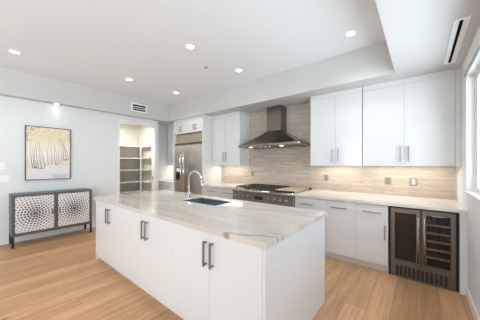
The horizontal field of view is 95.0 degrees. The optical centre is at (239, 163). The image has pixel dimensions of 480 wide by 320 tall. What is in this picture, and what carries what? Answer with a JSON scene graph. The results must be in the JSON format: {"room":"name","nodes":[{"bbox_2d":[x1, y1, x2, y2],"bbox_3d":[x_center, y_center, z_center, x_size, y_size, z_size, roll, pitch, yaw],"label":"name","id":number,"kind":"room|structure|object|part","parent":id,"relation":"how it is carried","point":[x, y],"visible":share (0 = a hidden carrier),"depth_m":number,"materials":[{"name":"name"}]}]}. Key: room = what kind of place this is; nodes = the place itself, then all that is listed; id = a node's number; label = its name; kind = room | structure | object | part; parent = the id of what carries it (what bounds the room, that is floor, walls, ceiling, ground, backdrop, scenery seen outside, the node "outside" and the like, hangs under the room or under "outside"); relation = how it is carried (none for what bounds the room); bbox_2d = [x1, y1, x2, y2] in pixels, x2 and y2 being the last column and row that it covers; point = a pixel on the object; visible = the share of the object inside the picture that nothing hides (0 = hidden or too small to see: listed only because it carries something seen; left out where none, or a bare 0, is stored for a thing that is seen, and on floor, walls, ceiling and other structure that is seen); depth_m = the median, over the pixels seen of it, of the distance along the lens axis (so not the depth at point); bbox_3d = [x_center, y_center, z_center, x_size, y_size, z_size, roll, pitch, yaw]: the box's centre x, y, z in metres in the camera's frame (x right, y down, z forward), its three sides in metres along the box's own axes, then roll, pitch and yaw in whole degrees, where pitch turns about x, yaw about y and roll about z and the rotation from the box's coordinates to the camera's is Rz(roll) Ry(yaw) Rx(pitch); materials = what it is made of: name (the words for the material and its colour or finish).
{"room":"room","nodes":[
{"label":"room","id":0,"kind":"room"},
{"bbox_2d":[0,96,172,238],"bbox_3d":[-4.646,0.110,3.575,0.520,2.580,8.650,0,0,39],"label":"wall","id":1,"kind":"structure","parent":0,"point":[93,133],"depth_m":4.58,"materials":[{"name":"paint"}]},
{"bbox_2d":[0,163,5,169],"bbox_3d":[-4.144,0.040,3.769,0.010,0.116,0.186,0,0,39],"label":"wall switch","id":2,"kind":"object","parent":1,"relation":"attached to","point":[2,165],"visible":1,"depth_m":3.81,"materials":[{"name":"white plastic"}]},
{"bbox_2d":[0,175,9,181],"bbox_3d":[-4.093,0.253,3.832,0.011,0.110,0.107,0,0,39],"label":"wall switch","id":3,"kind":"object","parent":1,"relation":"attached to","point":[3,178],"visible":1,"depth_m":3.83,"materials":[{"name":"white plastic"}]},
{"bbox_2d":[25,125,70,179],"bbox_3d":[-3.709,-0.204,4.274,0.043,1.008,0.674,0,0,39],"label":"framed painting","id":4,"kind":"object","parent":1,"relation":"attached to","point":[47,149],"visible":1,"depth_m":4.25,"materials":[{"name":"beige paper"}]},
{"bbox_2d":[0,222,95,244],"bbox_3d":[-4.715,1.345,3.070,0.014,0.110,7.780,0,0,39],"label":"baseboard","id":5,"kind":"structure","parent":1,"relation":"attached to","point":[3,241],"depth_m":4.24,"materials":[{"name":"paint"}]},
{"bbox_2d":[117,118,156,194],"bbox_3d":[-2.660,0.155,5.678,0.141,2.490,1.030,0,0,39],"label":"trim","id":6,"kind":"structure","parent":1,"relation":"attached to","point":[119,121],"depth_m":5.84,"materials":[{"name":"paint"}]},
{"bbox_2d":[120,124,151,193],"bbox_3d":[-3.479,0.110,5.870,1.380,2.580,1.880,0,0,39],"label":"wall","id":7,"kind":"structure","parent":0,"point":[130,135],"depth_m":6.46,"materials":[{"name":"paint"}]},
{"bbox_2d":[120,190,148,193],"bbox_3d":[-3.316,0.792,5.767,0.837,0.025,1.717,0,0,39],"label":"shelf","id":8,"kind":"object","parent":7,"relation":"attached to","point":[129,191],"visible":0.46,"depth_m":6.24,"materials":[{"name":"paint"}]},
{"bbox_2d":[120,180,151,182],"bbox_3d":[-3.316,0.512,5.767,0.837,0.025,1.717,0,0,39],"label":"shelf","id":9,"kind":"object","parent":7,"relation":"attached to","point":[137,180],"visible":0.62,"depth_m":6.29,"materials":[{"name":"paint"}]},
{"bbox_2d":[120,169,151,170],"bbox_3d":[-3.316,0.172,5.767,0.837,0.025,1.717,0,0,39],"label":"shelf","id":10,"kind":"object","parent":7,"relation":"attached to","point":[125,169],"visible":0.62,"depth_m":6.23,"materials":[{"name":"paint"}]},
{"bbox_2d":[120,158,151,158],"bbox_3d":[-3.316,-0.163,5.767,0.837,0.025,1.717,0,0,39],"label":"shelf","id":11,"kind":"object","parent":7,"relation":"attached to","point":[120,158],"visible":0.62,"depth_m":6.14,"materials":[{"name":"paint"}]},
{"bbox_2d":[120,145,151,147],"bbox_3d":[-3.316,-0.497,5.767,0.837,0.025,1.717,0,0,39],"label":"shelf","id":12,"kind":"object","parent":7,"relation":"attached to","point":[120,145],"visible":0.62,"depth_m":6.20,"materials":[{"name":"paint"}]},
{"bbox_2d":[0,227,473,319],"bbox_3d":[-2.604,1.450,1.982,7.660,0.100,8.770,0,0,39],"label":"floor","id":13,"kind":"structure","parent":0,"point":[58,276],"depth_m":2.44,"materials":[{"name":"brown wood"}]},
{"bbox_2d":[9,188,91,248],"bbox_3d":[-3.541,0.959,4.180,0.386,0.882,1.146,0,0,39],"label":"sideboard","id":14,"kind":"object","parent":13,"relation":"on","point":[39,211],"visible":1,"depth_m":3.98,"materials":[{"name":"grey wood"}]},
{"bbox_3d":[-3.761,1.308,3.640,0.032,0.184,0.032,0,0,39],"label":"leg","id":15,"kind":"part","parent":14,"relation":"part of","materials":[{"name":"black metal"}]},
{"bbox_3d":[-3.584,0.862,3.856,0.020,0.607,0.504,0,0,39],"label":"door","id":16,"kind":"part","parent":14,"relation":"part of","materials":[{"name":"white wood"}]},
{"bbox_3d":[-3.230,0.862,4.289,0.020,0.607,0.498,0,0,39],"label":"door","id":17,"kind":"part","parent":14,"relation":"part of","materials":[{"name":"white wood"}]},
{"bbox_2d":[96,201,128,278],"bbox_3d":[-1.405,0.964,3.334,0.952,0.873,1.139,0,0,39],"label":"base cabinet","id":18,"kind":"object","parent":13,"relation":"on","point":[110,219],"visible":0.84,"depth_m":2.88,"materials":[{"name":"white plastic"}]},
{"bbox_3d":[-1.917,0.923,3.083,0.477,0.781,0.020,0,0,39],"label":"door","id":19,"kind":"part","parent":18,"relation":"part of","materials":[{"name":"white paint"}]},
{"bbox_3d":[-1.548,0.923,2.781,0.472,0.781,0.020,0,0,39],"label":"door","id":20,"kind":"part","parent":18,"relation":"part of","materials":[{"name":"white paint"}]},
{"bbox_2d":[94,190,326,249],"bbox_3d":[-0.629,0.505,2.733,2.975,0.040,1.155,0,0,39],"label":"countertop","id":21,"kind":"structure","parent":18,"relation":"on","point":[259,225],"depth_m":2.11,"materials":[{"name":"white stone"}]},
{"bbox_2d":[187,170,204,198],"bbox_3d":[-0.587,0.286,3.054,0.353,0.397,0.134,0,0,39],"label":"kitchen faucet","id":22,"kind":"object","parent":21,"relation":"on","point":[199,174],"visible":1,"depth_m":3.10,"materials":[{"name":"silver metal"}]},
{"bbox_3d":[-0.621,0.241,3.034,0.293,0.307,0.027,0,0,39],"label":"spout","id":23,"kind":"part","parent":22,"relation":"part of","materials":[{"name":"silver metal"}]},
{"bbox_2d":[183,198,230,205],"bbox_3d":[-0.431,0.600,2.872,0.604,0.225,0.329,0,0,39],"label":"sink","id":24,"kind":"object","parent":21,"relation":"in","point":[213,202],"visible":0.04,"depth_m":3.04,"materials":[{"name":"metal"}]},
{"bbox_2d":[140,145,140,191],"bbox_3d":[-2.864,0.432,6.351,0.020,1.935,0.024,0,0,39],"label":"upright","id":25,"kind":"object","parent":13,"relation":"on","point":[140,145],"visible":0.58,"depth_m":6.34,"materials":[{"name":"paint"}]},
{"bbox_2d":[125,209,176,313],"bbox_3d":[-0.661,0.964,2.725,0.968,0.873,1.139,0,0,39],"label":"base cabinet","id":26,"kind":"object","parent":13,"relation":"on","point":[148,239],"visible":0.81,"depth_m":2.25,"materials":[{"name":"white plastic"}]},
{"bbox_3d":[-1.171,0.923,2.472,0.498,0.781,0.020,0,0,39],"label":"door","id":27,"kind":"part","parent":26,"relation":"part of","materials":[{"name":"white paint"}]},
{"bbox_3d":[-1.025,0.690,2.313,0.014,0.195,0.041,0,0,39],"label":"handle","id":28,"kind":"part","parent":26,"relation":"part of","materials":[{"name":"grey metal"}]},
{"bbox_3d":[-0.969,0.690,2.268,0.014,0.195,0.041,0,0,39],"label":"handle","id":29,"kind":"part","parent":26,"relation":"part of","materials":[{"name":"grey metal"}]},
{"bbox_3d":[-0.796,0.923,2.166,0.467,0.781,0.020,0,0,39],"label":"door","id":30,"kind":"part","parent":26,"relation":"part of","materials":[{"name":"white paint"}]},
{"bbox_2d":[158,182,172,190],"bbox_3d":[-1.931,0.963,6.494,0.782,0.874,0.689,0,0,39],"label":"base cabinet","id":31,"kind":"object","parent":13,"relation":"on","point":[161,185],"visible":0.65,"depth_m":6.26,"materials":[{"name":"white wood"}]},
{"bbox_3d":[-2.265,0.636,6.389,0.396,0.206,0.020,0,0,39],"label":"drawer","id":32,"kind":"part","parent":31,"relation":"part of","materials":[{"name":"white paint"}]},
{"bbox_2d":[158,179,172,182],"bbox_3d":[-1.927,0.505,6.497,0.784,0.040,0.681,0,0,39],"label":"countertop","id":33,"kind":"structure","parent":31,"relation":"on","point":[164,181],"depth_m":6.31,"materials":[{"name":"white stone"}]},
{"bbox_3d":[-1.962,0.636,6.141,0.383,0.206,0.020,0,0,39],"label":"drawer","id":34,"kind":"part","parent":31,"relation":"part of","materials":[{"name":"white paint"}]},
{"bbox_2d":[174,132,201,194],"bbox_3d":[-1.167,0.310,5.843,1.142,2.180,0.704,0,0,39],"label":"refrigerator","id":35,"kind":"object","parent":13,"relation":"on","point":[188,147],"visible":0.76,"depth_m":5.62,"materials":[{"name":"metal"}]},
{"bbox_3d":[-1.602,0.393,5.892,0.406,1.775,0.091,0,0,39],"label":"door","id":36,"kind":"part","parent":35,"relation":"part of","materials":[{"name":"metal"}]},
{"bbox_3d":[-1.540,0.205,5.738,0.027,0.950,0.068,0,0,39],"label":"handle","id":37,"kind":"part","parent":35,"relation":"part of","materials":[{"name":"silver metal"}]},
{"bbox_3d":[-1.447,0.205,5.662,0.027,0.950,0.068,0,0,39],"label":"handle","id":38,"kind":"part","parent":35,"relation":"part of","materials":[{"name":"silver metal"}]},
{"bbox_3d":[-1.297,-0.665,5.683,1.142,0.230,0.026,0,0,39],"label":"panel","id":39,"kind":"part","parent":35,"relation":"part of","materials":[{"name":"brown wood"}]},
{"bbox_3d":[-1.158,0.393,5.528,0.730,1.775,0.091,0,0,39],"label":"door","id":40,"kind":"part","parent":35,"relation":"part of","materials":[{"name":"metal"}]},
{"bbox_2d":[173,115,221,194],"bbox_3d":[-1.151,0.111,5.862,1.218,2.579,0.657,0,0,39],"label":"refrigerator surround","id":41,"kind":"object","parent":13,"relation":"on","point":[211,174],"visible":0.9,"depth_m":5.42,"materials":[{"name":"white paint"}]},
{"bbox_3d":[-1.605,0.111,6.243,0.032,2.579,0.641,0,0,39],"label":"panel","id":42,"kind":"part","parent":41,"relation":"part of","materials":[{"name":"white paint"}]},
{"bbox_3d":[-1.661,-0.963,5.920,0.286,0.333,0.020,0,0,39],"label":"door","id":43,"kind":"part","parent":41,"relation":"part of","materials":[{"name":"white paint"}]},
{"bbox_3d":[-1.438,-0.963,5.738,0.286,0.333,0.020,0,0,39],"label":"door","id":44,"kind":"part","parent":41,"relation":"part of","materials":[{"name":"white paint"}]},
{"bbox_3d":[-1.329,-1.155,5.645,1.150,0.047,0.024,0,0,39],"label":"crown","id":45,"kind":"part","parent":41,"relation":"part of","materials":[{"name":"white paint"}]},
{"bbox_3d":[-1.216,-0.963,5.556,0.286,0.333,0.020,0,0,39],"label":"door","id":46,"kind":"part","parent":41,"relation":"part of","materials":[{"name":"white paint"}]},
{"bbox_3d":[-0.993,-0.963,5.374,0.286,0.333,0.020,0,0,39],"label":"door","id":47,"kind":"part","parent":41,"relation":"part of","materials":[{"name":"white paint"}]},
{"bbox_3d":[-0.687,0.111,5.492,0.032,2.579,0.641,0,0,39],"label":"panel","id":48,"kind":"part","parent":41,"relation":"part of","materials":[{"name":"white paint"}]},
{"bbox_2d":[203,186,219,196],"bbox_3d":[-0.463,0.963,5.293,0.559,0.874,0.689,0,0,39],"label":"base cabinet","id":49,"kind":"object","parent":13,"relation":"on","point":[208,191],"visible":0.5,"depth_m":5.04,"materials":[{"name":"white wood"}]},
{"bbox_2d":[204,183,246,188],"bbox_3d":[-0.253,0.505,5.119,1.110,0.040,0.668,0,0,39],"label":"countertop","id":50,"kind":"structure","parent":49,"relation":"on","point":[217,185],"depth_m":4.99,"materials":[{"name":"white stone"}]},
{"bbox_2d":[172,223,261,319],"bbox_3d":[0.094,0.964,2.107,0.982,0.873,1.139,0,0,39],"label":"base cabinet","id":51,"kind":"object","parent":13,"relation":"on","point":[214,277],"visible":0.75,"depth_m":1.66,"materials":[{"name":"white wood"}]},
{"bbox_3d":[-0.421,0.923,1.859,0.499,0.781,0.020,0,0,39],"label":"door","id":52,"kind":"part","parent":51,"relation":"part of","materials":[{"name":"white paint"}]},
{"bbox_3d":[-0.274,0.690,1.699,0.014,0.195,0.041,0,0,39],"label":"handle","id":53,"kind":"part","parent":51,"relation":"part of","materials":[{"name":"grey metal"}]},
{"bbox_3d":[-0.218,0.690,1.653,0.014,0.195,0.041,0,0,39],"label":"handle","id":54,"kind":"part","parent":51,"relation":"part of","materials":[{"name":"grey metal"}]},
{"bbox_3d":[-0.040,0.923,1.547,0.480,0.781,0.020,0,0,39],"label":"door","id":55,"kind":"part","parent":51,"relation":"part of","materials":[{"name":"white paint"}]},
{"bbox_2d":[220,188,232,198],"bbox_3d":[-0.034,0.963,4.942,0.547,0.874,0.689,0,0,39],"label":"base cabinet","id":56,"kind":"object","parent":13,"relation":"on","point":[224,192],"visible":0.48,"depth_m":4.76,"materials":[{"name":"white wood"}]},
{"bbox_2d":[262,217,324,319],"bbox_3d":[0.501,0.963,1.810,0.021,0.874,1.113,0,0,39],"label":"end panel","id":57,"kind":"object","parent":13,"relation":"on","point":[293,269],"visible":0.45,"depth_m":1.72,"materials":[{"name":"white paint"}]},
{"bbox_2d":[295,197,327,256],"bbox_3d":[1.331,0.963,3.726,0.498,0.874,0.844,0,0,39],"label":"base cabinet","id":58,"kind":"object","parent":13,"relation":"on","point":[300,202],"visible":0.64,"depth_m":3.39,"materials":[{"name":"white wood"}]},
{"bbox_2d":[294,189,467,213],"bbox_3d":[1.899,0.505,3.260,1.967,0.040,0.821,0,0,39],"label":"countertop","id":59,"kind":"structure","parent":58,"relation":"on","point":[446,205],"depth_m":3.01,"materials":[{"name":"white stone"}]},
{"bbox_2d":[232,184,311,206],"bbox_3d":[0.592,0.574,4.245,1.294,0.272,0.840,0,0,39],"label":"gas range","id":60,"kind":"object","parent":59,"relation":"on","point":[281,195],"visible":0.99,"depth_m":3.98,"materials":[{"name":"metal"}]},
{"bbox_3d":[0.362,0.598,3.964,1.294,0.225,0.046,0,0,39],"label":"control panel","id":61,"kind":"part","parent":60,"relation":"part of","materials":[{"name":"metal"}]},
{"bbox_2d":[326,200,356,263],"bbox_3d":[1.676,0.963,3.443,0.394,0.874,0.844,0,0,39],"label":"base cabinet","id":62,"kind":"object","parent":13,"relation":"on","point":[341,215],"visible":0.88,"depth_m":3.14,"materials":[{"name":"white wood"}]},
{"bbox_2d":[356,203,388,272],"bbox_3d":[1.974,0.963,3.199,0.372,0.874,0.844,0,0,39],"label":"base cabinet","id":63,"kind":"object","parent":13,"relation":"on","point":[372,220],"visible":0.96,"depth_m":2.90,"materials":[{"name":"white wood"}]},
{"bbox_3d":[1.739,0.626,2.912,0.371,0.186,0.020,0,0,39],"label":"drawer","id":64,"kind":"part","parent":63,"relation":"part of","materials":[{"name":"white paint"}]},
{"bbox_3d":[1.739,1.010,2.912,0.371,0.578,0.020,0,0,39],"label":"door","id":65,"kind":"part","parent":63,"relation":"part of","materials":[{"name":"white paint"}]},
{"bbox_2d":[389,206,458,291],"bbox_3d":[2.362,0.966,2.872,0.637,0.868,0.859,0,0,39],"label":"wine cooler","id":66,"kind":"object","parent":13,"relation":"on","point":[423,244],"visible":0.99,"depth_m":2.66,"materials":[{"name":"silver metal"}]},
{"bbox_2d":[395,213,415,225],"bbox_3d":[2.254,0.747,2.990,0.269,0.006,0.693,0,0,39],"label":"wire shelf","id":67,"kind":"object","parent":66,"relation":"attached to","point":[400,218],"depth_m":2.95,"materials":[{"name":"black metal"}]},
{"bbox_2d":[395,224,415,238],"bbox_3d":[2.254,0.907,2.990,0.269,0.006,0.693,0,0,39],"label":"wire shelf","id":68,"kind":"object","parent":66,"relation":"attached to","point":[401,230],"depth_m":2.95,"materials":[{"name":"black metal"}]},
{"bbox_2d":[395,236,415,252],"bbox_3d":[2.254,1.067,2.990,0.269,0.006,0.693,0,0,39],"label":"wire shelf","id":69,"kind":"object","parent":66,"relation":"attached to","point":[407,244],"depth_m":2.91,"materials":[{"name":"black metal"}]},
{"bbox_3d":[2.016,0.883,2.683,0.292,0.683,0.040,0,0,39],"label":"door","id":70,"kind":"part","parent":66,"relation":"part of","materials":[{"name":"glass"}]},
{"bbox_3d":[2.083,0.895,2.574,0.017,0.540,0.044,0,0,39],"label":"handle","id":71,"kind":"part","parent":66,"relation":"part of","materials":[{"name":"metal"}]},
{"bbox_2d":[391,262,455,290],"bbox_3d":[2.139,1.314,2.599,0.589,0.164,0.015,0,0,39],"label":"grille","id":72,"kind":"object","parent":66,"relation":"attached to","point":[444,280],"depth_m":2.57,"materials":[{"name":"black metal"}]},
{"bbox_3d":[2.126,0.895,2.538,0.017,0.540,0.044,0,0,39],"label":"handle","id":73,"kind":"part","parent":66,"relation":"part of","materials":[{"name":"metal"}]},
{"bbox_3d":[2.494,0.717,2.796,0.220,0.006,0.690,0,0,39],"label":"rack rail","id":74,"kind":"part","parent":66,"relation":"part of","materials":[{"name":"brown wood"}]},
{"bbox_3d":[2.494,0.811,2.796,0.220,0.006,0.690,0,0,39],"label":"rack rail","id":75,"kind":"part","parent":66,"relation":"part of","materials":[{"name":"brown wood"}]},
{"bbox_3d":[2.494,0.905,2.796,0.220,0.006,0.690,0,0,39],"label":"rack rail","id":76,"kind":"part","parent":66,"relation":"part of","materials":[{"name":"brown wood"}]},
{"bbox_3d":[2.494,0.999,2.796,0.220,0.006,0.690,0,0,39],"label":"rack rail","id":77,"kind":"part","parent":66,"relation":"part of","materials":[{"name":"brown wood"}]},
{"bbox_3d":[2.494,1.093,2.796,0.220,0.006,0.690,0,0,39],"label":"rack rail","id":78,"kind":"part","parent":66,"relation":"part of","materials":[{"name":"brown wood"}]},
{"bbox_3d":[2.246,0.883,2.495,0.291,0.683,0.040,0,0,39],"label":"door","id":79,"kind":"part","parent":66,"relation":"part of","materials":[{"name":"glass"}]},
{"bbox_2d":[459,213,466,294],"bbox_3d":[2.400,0.963,2.365,0.058,0.874,0.030,0,0,39],"label":"filler panel","id":80,"kind":"object","parent":13,"relation":"on","point":[462,216],"visible":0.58,"depth_m":2.36,"materials":[{"name":"white paint"}]},
{"bbox_2d":[0,0,479,124],"bbox_3d":[-2.604,-1.455,1.982,7.660,0.550,8.770,0,0,39],"label":"ceiling","id":81,"kind":"structure","parent":0,"point":[81,54],"depth_m":3.00,"materials":[{"name":"paint"}]},
{"bbox_2d":[8,50,20,53],"bbox_3d":[-3.276,-1.628,3.197,0.132,0.004,0.132,0,0,39],"label":"recessed light","id":82,"kind":"object","parent":81,"relation":"in","point":[11,51],"visible":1,"depth_m":3.18,"materials":[{"name":"white plastic"}]},
{"bbox_2d":[131,102,146,113],"bbox_3d":[-2.509,-1.393,5.480,0.014,0.205,0.385,0,0,39],"label":"ceiling vent","id":83,"kind":"object","parent":81,"relation":"in","point":[135,107],"visible":1,"depth_m":5.47,"materials":[{"name":"white metal"}]},
{"bbox_2d":[186,44,194,48],"bbox_3d":[-0.690,-1.628,3.058,0.132,0.004,0.132,0,0,39],"label":"recessed light","id":84,"kind":"object","parent":81,"relation":"in","point":[188,46],"visible":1,"depth_m":3.05,"materials":[{"name":"white plastic"}]},
{"bbox_2d":[345,30,356,36],"bbox_3d":[1.381,-1.628,2.746,0.132,0.004,0.132,0,0,39],"label":"recessed light","id":85,"kind":"object","parent":81,"relation":"in","point":[352,32],"visible":1,"depth_m":2.74,"materials":[{"name":"white plastic"}]},
{"bbox_2d":[443,15,470,64],"bbox_3d":[2.121,-1.176,2.173,0.100,0.008,1.050,0,0,39],"label":"ceiling vent","id":86,"kind":"object","parent":81,"relation":"in","point":[460,25],"visible":1,"depth_m":2.05,"materials":[{"name":"white plastic"}]},
{"bbox_2d":[222,103,456,199],"bbox_3d":[0.510,0.110,5.014,6.680,2.580,0.132,0,0,39],"label":"wall","id":87,"kind":"structure","parent":0,"point":[291,166],"depth_m":4.24,"materials":[{"name":"tile"}]},
{"bbox_2d":[167,124,172,164],"bbox_3d":[-1.823,-0.575,6.579,0.724,1.209,0.397,0,0,39],"label":"upper cabinet","id":88,"kind":"object","parent":87,"relation":"attached to","point":[170,127],"visible":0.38,"depth_m":6.59,"materials":[{"name":"white wood"}]},
{"bbox_2d":[212,111,248,164],"bbox_3d":[-0.248,-0.575,5.291,0.884,1.209,0.397,0,0,39],"label":"upper cabinet","id":89,"kind":"object","parent":87,"relation":"attached to","point":[229,130],"visible":1,"depth_m":5.10,"materials":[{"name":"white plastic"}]},
{"bbox_3d":[-0.514,-0.536,5.317,0.438,1.130,0.020,0,0,39],"label":"door","id":90,"kind":"part","parent":89,"relation":"part of","materials":[{"name":"white paint"}]},
{"bbox_3d":[-0.237,-1.141,5.305,0.884,0.076,0.360,0,0,39],"label":"crown","id":91,"kind":"part","parent":89,"relation":"part of","materials":[{"name":"white paint"}]},
{"bbox_3d":[-0.172,-0.536,5.037,0.443,1.130,0.020,0,0,39],"label":"door","id":92,"kind":"part","parent":89,"relation":"part of","materials":[{"name":"white paint"}]},
{"bbox_2d":[238,105,310,148],"bbox_3d":[0.658,-0.749,4.436,1.402,0.860,0.572,0,0,39],"label":"range hood","id":93,"kind":"object","parent":87,"relation":"attached to","point":[276,136],"visible":1,"depth_m":4.40,"materials":[{"name":"metal"}]},
{"bbox_3d":[0.672,-0.338,4.454,1.200,0.007,0.426,0,0,39],"label":"filter panel","id":94,"kind":"part","parent":93,"relation":"part of","materials":[{"name":"metal"}]},
{"bbox_2d":[310,87,362,165],"bbox_3d":[1.652,-0.575,3.736,0.805,1.209,0.397,0,0,39],"label":"upper cabinet","id":95,"kind":"object","parent":87,"relation":"attached to","point":[336,117],"visible":0.96,"depth_m":3.58,"materials":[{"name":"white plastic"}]},
{"bbox_3d":[1.409,-0.536,3.744,0.416,1.130,0.020,0,0,39],"label":"door","id":96,"kind":"part","parent":95,"relation":"part of","materials":[{"name":"white paint"}]},
{"bbox_3d":[1.664,-1.141,3.750,0.805,0.076,0.360,0,0,39],"label":"crown","id":97,"kind":"part","parent":95,"relation":"part of","materials":[{"name":"white paint"}]},
{"bbox_3d":[1.720,-0.536,3.489,0.386,1.130,0.020,0,0,39],"label":"door","id":98,"kind":"part","parent":95,"relation":"part of","materials":[{"name":"white paint"}]},
{"bbox_2d":[385,177,390,184],"bbox_3d":[2.317,0.265,3.445,0.090,0.116,0.008,0,0,39],"label":"wall outlet","id":99,"kind":"object","parent":87,"relation":"attached to","point":[387,179],"visible":1,"depth_m":3.44,"materials":[{"name":"beige plastic"}]},
{"bbox_2d":[363,68,460,165],"bbox_3d":[2.382,-0.575,3.138,1.064,1.209,0.397,0,0,39],"label":"upper cabinet","id":100,"kind":"object","parent":87,"relation":"attached to","point":[410,121],"depth_m":2.96,"materials":[{"name":"white wood"}]},
{"bbox_3d":[2.073,-0.536,3.200,0.506,1.130,0.020,0,0,39],"label":"door","id":101,"kind":"part","parent":100,"relation":"part of","materials":[{"name":"white paint"}]},
{"bbox_3d":[2.216,-0.140,3.045,0.014,0.210,0.041,0,0,39],"label":"handle","id":102,"kind":"part","parent":100,"relation":"part of","materials":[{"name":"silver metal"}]},
{"bbox_3d":[2.373,-1.141,3.170,1.010,0.076,0.360,0,0,39],"label":"crown","id":103,"kind":"part","parent":100,"relation":"part of","materials":[{"name":"white paint"}]},
{"bbox_3d":[2.465,-0.536,2.880,0.501,1.130,0.020,0,0,39],"label":"door","id":104,"kind":"part","parent":100,"relation":"part of","materials":[{"name":"white paint"}]},
{"bbox_3d":[2.791,-0.575,2.838,0.052,1.209,0.344,0,0,39],"label":"filler panel","id":105,"kind":"part","parent":100,"relation":"part of","materials":[{"name":"white wood"}]},
{"bbox_2d":[409,178,417,185],"bbox_3d":[2.560,0.265,3.246,0.095,0.116,0.009,0,0,39],"label":"wall switch","id":106,"kind":"object","parent":87,"relation":"attached to","point":[412,181],"visible":1,"depth_m":3.24,"materials":[{"name":"beige plastic"}]},
{"bbox_2d":[457,25,479,317],"bbox_3d":[0.241,0.110,-0.424,0.130,2.580,8.650,0,0,39],"label":"wall","id":107,"kind":"structure","parent":0,"point":[470,203],"depth_m":2.19,"materials":[{"name":"paint"}]},
{"bbox_2d":[463,29,479,76],"bbox_3d":[1.685,-1.008,1.464,0.023,0.129,2.400,0,0,39],"label":"window blind","id":108,"kind":"object","parent":107,"relation":"attached to","point":[475,48],"visible":1,"depth_m":2.00,"materials":[{"name":"fabric"}]},
{"bbox_2d":[465,68,479,200],"bbox_3d":[1.778,-0.333,1.472,0.132,1.275,2.330,0,0,39],"label":"window","id":109,"kind":"structure","parent":107,"relation":"in","point":[472,80],"depth_m":2.37,"materials":[{"name":"glass"}]},
{"bbox_3d":[1.760,0.298,1.486,0.087,0.013,2.330,0,0,39],"label":"sill","id":110,"kind":"part","parent":109,"relation":"part of","materials":[{"name":"paint"}]},
{"bbox_2d":[466,286,479,319],"bbox_3d":[1.014,1.350,0.634,0.014,0.100,4.465,0,0,39],"label":"baseboard","id":111,"kind":"structure","parent":107,"relation":"attached to","point":[468,296],"depth_m":2.08,"materials":[{"name":"paint"}]}
]}

